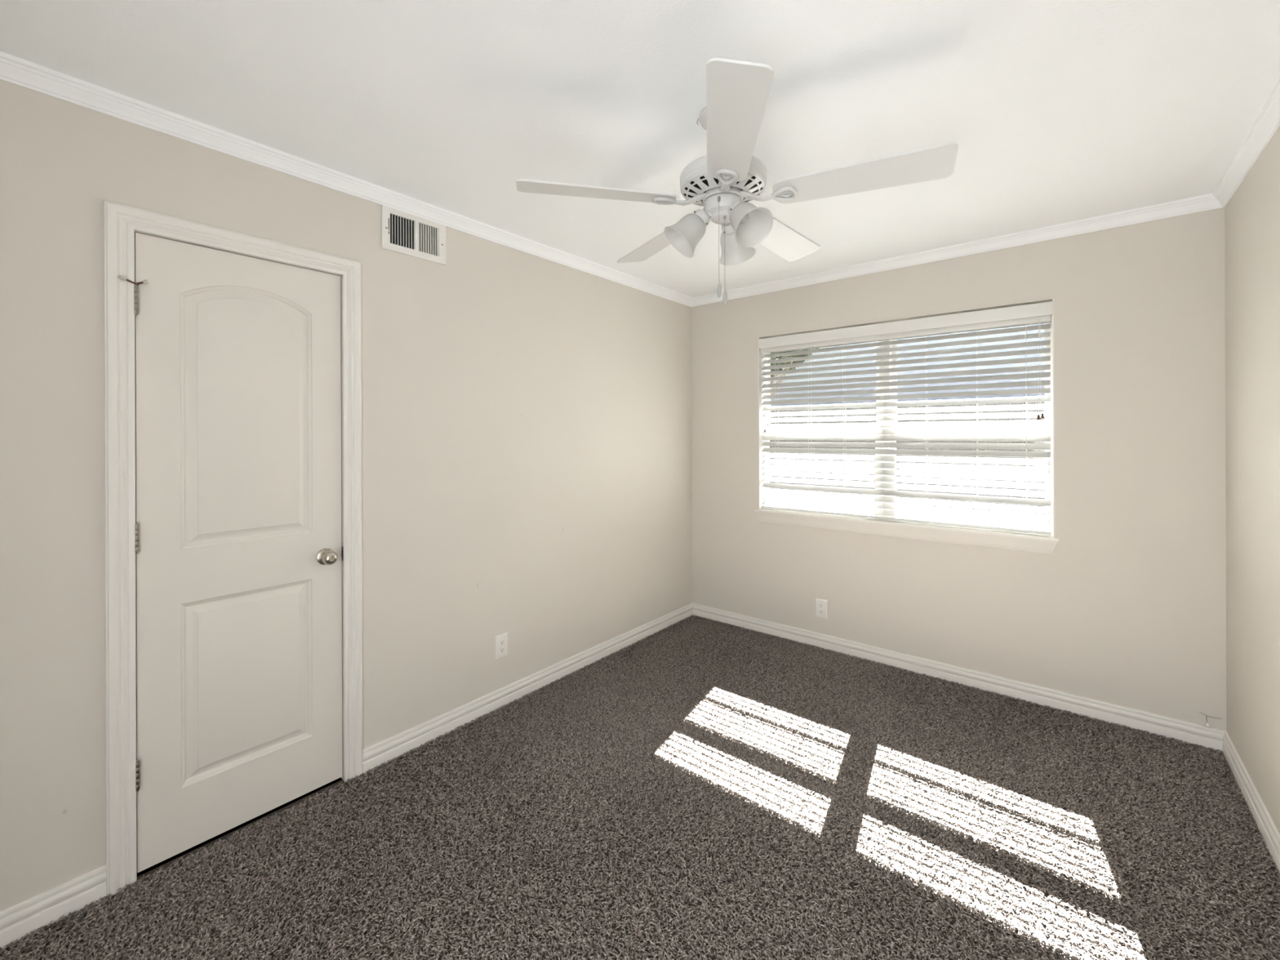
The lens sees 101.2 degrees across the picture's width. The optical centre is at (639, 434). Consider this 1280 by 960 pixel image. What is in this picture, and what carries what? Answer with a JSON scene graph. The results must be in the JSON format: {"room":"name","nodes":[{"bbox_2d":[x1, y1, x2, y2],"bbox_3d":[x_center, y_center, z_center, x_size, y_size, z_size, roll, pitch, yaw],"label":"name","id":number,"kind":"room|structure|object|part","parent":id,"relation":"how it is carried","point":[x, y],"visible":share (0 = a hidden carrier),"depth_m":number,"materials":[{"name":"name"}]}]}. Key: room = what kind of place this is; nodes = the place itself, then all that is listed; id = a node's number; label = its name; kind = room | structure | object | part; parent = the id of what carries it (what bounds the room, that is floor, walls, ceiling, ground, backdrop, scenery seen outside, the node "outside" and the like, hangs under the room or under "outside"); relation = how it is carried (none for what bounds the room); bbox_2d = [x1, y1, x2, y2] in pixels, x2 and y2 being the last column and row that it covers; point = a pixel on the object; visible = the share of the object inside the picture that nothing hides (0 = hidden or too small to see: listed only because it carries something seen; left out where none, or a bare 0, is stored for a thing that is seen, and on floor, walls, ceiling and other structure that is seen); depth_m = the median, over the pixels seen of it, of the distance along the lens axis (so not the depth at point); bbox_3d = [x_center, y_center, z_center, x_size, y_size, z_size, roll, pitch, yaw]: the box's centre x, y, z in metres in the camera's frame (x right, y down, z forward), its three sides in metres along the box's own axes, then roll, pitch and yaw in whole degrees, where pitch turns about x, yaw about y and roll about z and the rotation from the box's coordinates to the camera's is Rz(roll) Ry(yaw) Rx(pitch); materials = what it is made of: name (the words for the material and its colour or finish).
{"room":"empty bedroom","nodes":[
{"label":"empty bedroom","id":0,"kind":"room"},
{"bbox_2d":[0,80,692,911],"bbox_3d":[-0.973,0.173,2.526,0.140,2.472,4.443,0,0,39],"label":"wall","id":1,"kind":"structure","parent":0,"point":[526,444],"depth_m":2.29,"materials":[{"name":"paint"}]},
{"bbox_2d":[0,864,106,948],"bbox_3d":[-1.930,1.365,1.236,0.015,0.095,0.950,0,0,39],"label":"baseboard","id":2,"kind":"structure","parent":1,"relation":"attached to","point":[18,920],"depth_m":1.51,"materials":[{"name":"white paint"}]},
{"bbox_2d":[103,200,363,897],"bbox_3d":[-1.432,0.349,1.924,0.194,2.124,0.749,0,0,39],"label":"door","id":3,"kind":"structure","parent":1,"relation":"in","point":[233,360],"depth_m":1.84,"materials":[{"name":"white paint"}]},
{"bbox_3d":[-1.220,0.486,2.067,0.048,0.055,0.055,0,0,39],"label":"knob","id":4,"kind":"part","parent":3,"relation":"part of","materials":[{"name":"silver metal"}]},
{"bbox_3d":[-1.218,0.486,2.147,0.035,0.056,0.002,0,0,39],"label":"strike plate","id":5,"kind":"part","parent":3,"relation":"part of","materials":[{"name":"silver metal"}]},
{"bbox_2d":[0,51,693,306],"bbox_3d":[-0.907,-1.013,2.468,0.042,0.060,4.163,0,0,39],"label":"trim","id":6,"kind":"structure","parent":1,"relation":"attached to","point":[15,70],"depth_m":1.91,"materials":[{"name":"white paint"}]},
{"bbox_2d":[381,204,445,265],"bbox_3d":[-1.008,-0.890,2.363,0.020,0.184,0.296,0,0,39],"label":"air vent","id":7,"kind":"object","parent":1,"relation":"in","point":[402,232],"visible":1,"depth_m":2.36,"materials":[{"name":"white plastic"}]},
{"bbox_2d":[495,631,507,659],"bbox_3d":[-0.714,1.096,2.720,0.008,0.120,0.075,0,0,39],"label":"wall outlet","id":8,"kind":"object","parent":1,"relation":"attached to","point":[501,641],"visible":1,"depth_m":2.72,"materials":[{"name":"white plastic"}]},
{"bbox_2d":[499,646,505,653],"bbox_3d":[-0.712,1.116,2.719,0.002,0.027,0.034,0,0,39],"label":"socket","id":9,"kind":"object","parent":8,"relation":"attached to","point":[502,649],"depth_m":2.72,"materials":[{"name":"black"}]},
{"bbox_2d":[499,639,505,645],"bbox_3d":[-0.712,1.077,2.719,0.002,0.027,0.034,0,0,39],"label":"socket","id":10,"kind":"object","parent":8,"relation":"attached to","point":[502,642],"depth_m":2.72,"materials":[{"name":"white plastic"}]},
{"bbox_2d":[362,602,693,774],"bbox_3d":[-0.369,1.360,3.133,0.015,0.095,2.463,0,0,39],"label":"baseboard","id":11,"kind":"structure","parent":1,"relation":"attached to","point":[373,756],"depth_m":2.71,"materials":[{"name":"white paint"}]},
{"bbox_2d":[0,0,1279,297],"bbox_3d":[0.159,-1.107,1.590,3.084,0.120,4.443,0,0,39],"label":"ceiling","id":12,"kind":"structure","parent":0,"point":[1056,112],"depth_m":1.61,"materials":[{"name":"white paint"}]},
{"bbox_2d":[515,57,958,304],"bbox_3d":[0.306,-0.732,1.753,1.282,0.630,1.239,0,0,39],"label":"ceiling fan","id":13,"kind":"object","parent":12,"relation":"hanging from","point":[722,181],"visible":1,"depth_m":1.59,"materials":[{"name":"white plastic"}]},
{"bbox_3d":[-0.132,-0.756,1.645,0.495,0.035,0.138,0,0,-11],"label":"blade","id":14,"kind":"part","parent":13,"relation":"part of","materials":[{"name":"white wood"}]},
{"bbox_3d":[0.073,-0.756,2.088,0.138,0.035,0.495,0,0,-29],"label":"blade","id":15,"kind":"part","parent":13,"relation":"part of","materials":[{"name":"white"}]},
{"bbox_3d":[0.131,-0.761,1.698,0.186,0.049,0.066,0,0,-11],"label":"blade arm","id":16,"kind":"part","parent":13,"relation":"part of","materials":[{"name":"white metal"}]},
{"bbox_3d":[0.148,-0.652,1.720,0.138,0.139,0.129,0,0,-3],"label":"lamp shade","id":17,"kind":"part","parent":13,"relation":"part of","materials":[{"name":"white glass"}]},
{"bbox_3d":[0.251,-0.615,1.667,0.002,0.269,0.002,0,0,-6],"label":"pull chain","id":18,"kind":"part","parent":13,"relation":"part of","materials":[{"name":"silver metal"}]},
{"bbox_3d":[0.258,-0.761,1.583,0.066,0.049,0.186,0,0,6],"label":"blade arm","id":19,"kind":"part","parent":13,"relation":"part of","materials":[{"name":"white metal"}]},
{"bbox_3d":[0.333,-0.653,1.836,0.129,0.139,0.138,0,0,29],"label":"lamp shade","id":20,"kind":"part","parent":13,"relation":"part of","materials":[{"name":"white glass"}]},
{"bbox_3d":[0.231,-0.757,1.316,0.138,0.035,0.495,0,0,6],"label":"blade","id":21,"kind":"part","parent":13,"relation":"part of","materials":[{"name":"white wood"}]},
{"bbox_3d":[0.321,-0.682,1.645,0.030,0.045,0.044,0,0,-31],"label":"bulb","id":22,"kind":"part","parent":13,"relation":"part of","materials":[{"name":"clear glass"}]},
{"bbox_3d":[0.337,-0.653,1.620,0.129,0.139,0.138,0,0,-31],"label":"lamp shade","id":23,"kind":"part","parent":13,"relation":"part of","materials":[{"name":"white glass"}]},
{"bbox_3d":[0.403,-0.762,1.667,0.186,0.049,0.066,0,0,25],"label":"blade arm","id":24,"kind":"part","parent":13,"relation":"part of","materials":[{"name":"white metal"}]},
{"bbox_3d":[0.542,-0.758,2.039,0.138,0.035,0.495,0,0,41],"label":"blade","id":25,"kind":"part","parent":13,"relation":"part of","materials":[{"name":"white"}]},
{"bbox_3d":[0.648,-0.758,1.556,0.495,0.035,0.138,0,0,25],"label":"blade","id":26,"kind":"part","parent":13,"relation":"part of","materials":[{"name":"white wood"}]},
{"bbox_2d":[0,615,1279,959],"bbox_3d":[0.168,1.455,1.590,2.844,0.100,4.203,0,0,39],"label":"floor","id":27,"kind":"structure","parent":0,"point":[167,864],"depth_m":1.71,"materials":[{"name":"carpet"}]},
{"bbox_2d":[0,614,1279,959],"bbox_3d":[0.170,1.399,1.593,2.796,0.014,4.149,0,0,39],"label":"carpet","id":28,"kind":"structure","parent":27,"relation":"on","point":[1197,772],"depth_m":1.83,"materials":[{"name":"carpet"}]},
{"bbox_2d":[691,207,1226,730],"bbox_3d":[1.530,0.164,3.252,2.804,2.472,0.140,0,0,39],"label":"wall","id":29,"kind":"structure","parent":0,"point":[1127,608],"depth_m":2.64,"materials":[{"name":"paint"}]},
{"bbox_2d":[815,598,827,618],"bbox_3d":[1.187,1.141,3.441,0.075,0.120,0.008,0,0,39],"label":"wall outlet","id":30,"kind":"object","parent":29,"relation":"attached to","point":[821,606],"visible":1,"depth_m":3.44,"materials":[{"name":"white plastic"}]},
{"bbox_2d":[754,298,1058,555],"bbox_3d":[1.515,-0.036,3.255,1.685,1.307,0.173,0,0,39],"label":"window","id":31,"kind":"structure","parent":29,"relation":"in","point":[1009,540],"depth_m":3.14,"materials":[{"name":"white plastic"}]},
{"bbox_3d":[1.215,0.221,3.555,0.774,0.537,0.030,0,0,39],"label":"sash","id":32,"kind":"part","parent":31,"relation":"part of","materials":[{"name":"white plastic"}]},
{"bbox_3d":[1.232,-0.316,3.579,0.774,0.674,0.026,0,0,39],"label":"sash","id":33,"kind":"part","parent":31,"relation":"part of","materials":[{"name":"white plastic"}]},
{"bbox_2d":[758,301,1053,535],"bbox_3d":[1.492,-0.075,3.221,1.636,1.196,0.078,0,0,39],"label":"window blind","id":34,"kind":"object","parent":31,"relation":"attached to","point":[1039,313],"visible":1,"depth_m":3.11,"materials":[{"name":"white plastic"}]},
{"bbox_3d":[0.897,-0.332,3.684,0.002,0.505,0.012,0,0,39],"label":"pull cord","id":35,"kind":"part","parent":34,"relation":"part of","materials":[{"name":"white fabric"}]},
{"bbox_3d":[1.501,0.514,3.232,1.616,0.018,0.052,0,0,39],"label":"rail","id":36,"kind":"part","parent":34,"relation":"part of","materials":[{"name":"white"}]},
{"bbox_3d":[2.065,-0.350,2.723,0.002,0.498,0.012,0,0,39],"label":"pull cord","id":37,"kind":"part","parent":34,"relation":"part of","materials":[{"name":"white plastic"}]},
{"bbox_3d":[2.071,-0.353,2.718,0.002,0.492,0.012,0,0,39],"label":"pull cord","id":38,"kind":"part","parent":34,"relation":"part of","materials":[{"name":"white fabric"}]},
{"bbox_3d":[1.496,0.537,3.230,1.685,0.012,0.108,0,0,39],"label":"sill","id":39,"kind":"part","parent":31,"relation":"part of","materials":[{"name":"white paint"}]},
{"bbox_3d":[1.859,0.219,3.026,0.770,0.537,0.030,0,0,39],"label":"sash","id":40,"kind":"part","parent":31,"relation":"part of","materials":[{"name":"white plastic"}]},
{"bbox_3d":[1.876,-0.318,3.049,0.770,0.674,0.026,0,0,39],"label":"sash","id":41,"kind":"part","parent":31,"relation":"part of","materials":[{"name":"white plastic"}]},
{"bbox_2d":[691,193,1222,306],"bbox_3d":[1.469,-1.022,3.181,2.804,0.060,0.042,0,0,39],"label":"trim","id":42,"kind":"structure","parent":29,"relation":"attached to","point":[1206,202],"depth_m":2.82,"materials":[{"name":"white paint"}]},
{"bbox_2d":[692,602,1226,751],"bbox_3d":[1.485,1.353,3.192,2.804,0.095,0.015,0,0,39],"label":"baseboard","id":43,"kind":"structure","parent":29,"relation":"attached to","point":[1190,732],"depth_m":2.84,"materials":[{"name":"white paint"}]},
{"bbox_2d":[1199,711,1222,727],"bbox_3d":[2.530,1.270,2.330,0.069,0.052,0.018,0,0,39],"label":"cable","id":44,"kind":"object","parent":29,"relation":"attached to","point":[1206,724],"visible":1,"depth_m":2.33,"materials":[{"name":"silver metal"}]},
{"bbox_2d":[1224,125,1279,834],"bbox_3d":[1.300,0.165,0.655,0.140,2.472,4.443,0,0,39],"label":"wall","id":45,"kind":"structure","parent":0,"point":[1252,214],"depth_m":1.94,"materials":[{"name":"paint"}]},
{"bbox_2d":[1212,78,1279,207],"bbox_3d":[1.226,-1.021,0.713,0.042,0.060,4.163,0,0,39],"label":"trim","id":46,"kind":"structure","parent":45,"relation":"attached to","point":[1267,122],"depth_m":1.87,"materials":[{"name":"white paint"}]},
{"bbox_2d":[1222,730,1279,875],"bbox_3d":[1.244,1.354,0.704,0.015,0.095,4.163,0,0,39],"label":"baseboard","id":47,"kind":"structure","parent":45,"relation":"attached to","point":[1269,833],"depth_m":1.92,"materials":[{"name":"white paint"}]},
{"label":"outside","id":48,"kind":"structure","parent":0,"visible":0},
{"bbox_3d":[18.433,1.779,25.989,60.000,0.200,56.447,0,0,39],"label":"ground","id":49,"kind":"structure","parent":48,"visible":0},
{"bbox_2d":[770,347,817,395],"bbox_3d":[1.969,-0.470,8.728,2.168,4.423,2.198,0,0,39],"label":"tree","id":50,"kind":"object","parent":49,"relation":"on","point":[805,354],"visible":0.05,"depth_m":8.43,"materials":[{"name":"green plant"}]},
{"bbox_2d":[769,401,1044,515],"bbox_3d":[4.295,0.612,8.421,13.500,2.234,0.060,0,0,39],"label":"fence","id":51,"kind":"object","parent":49,"relation":"on","point":[1030,402],"visible":0.02,"depth_m":8.24,"materials":[{"name":"white"}]},
{"bbox_2d":[770,323,1044,506],"bbox_3d":[8.776,-1.187,9.546,13.800,5.800,6.900,0,0,39],"label":"house","id":52,"kind":"structure","parent":49,"relation":"on","point":[1036,331],"depth_m":8.85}
]}

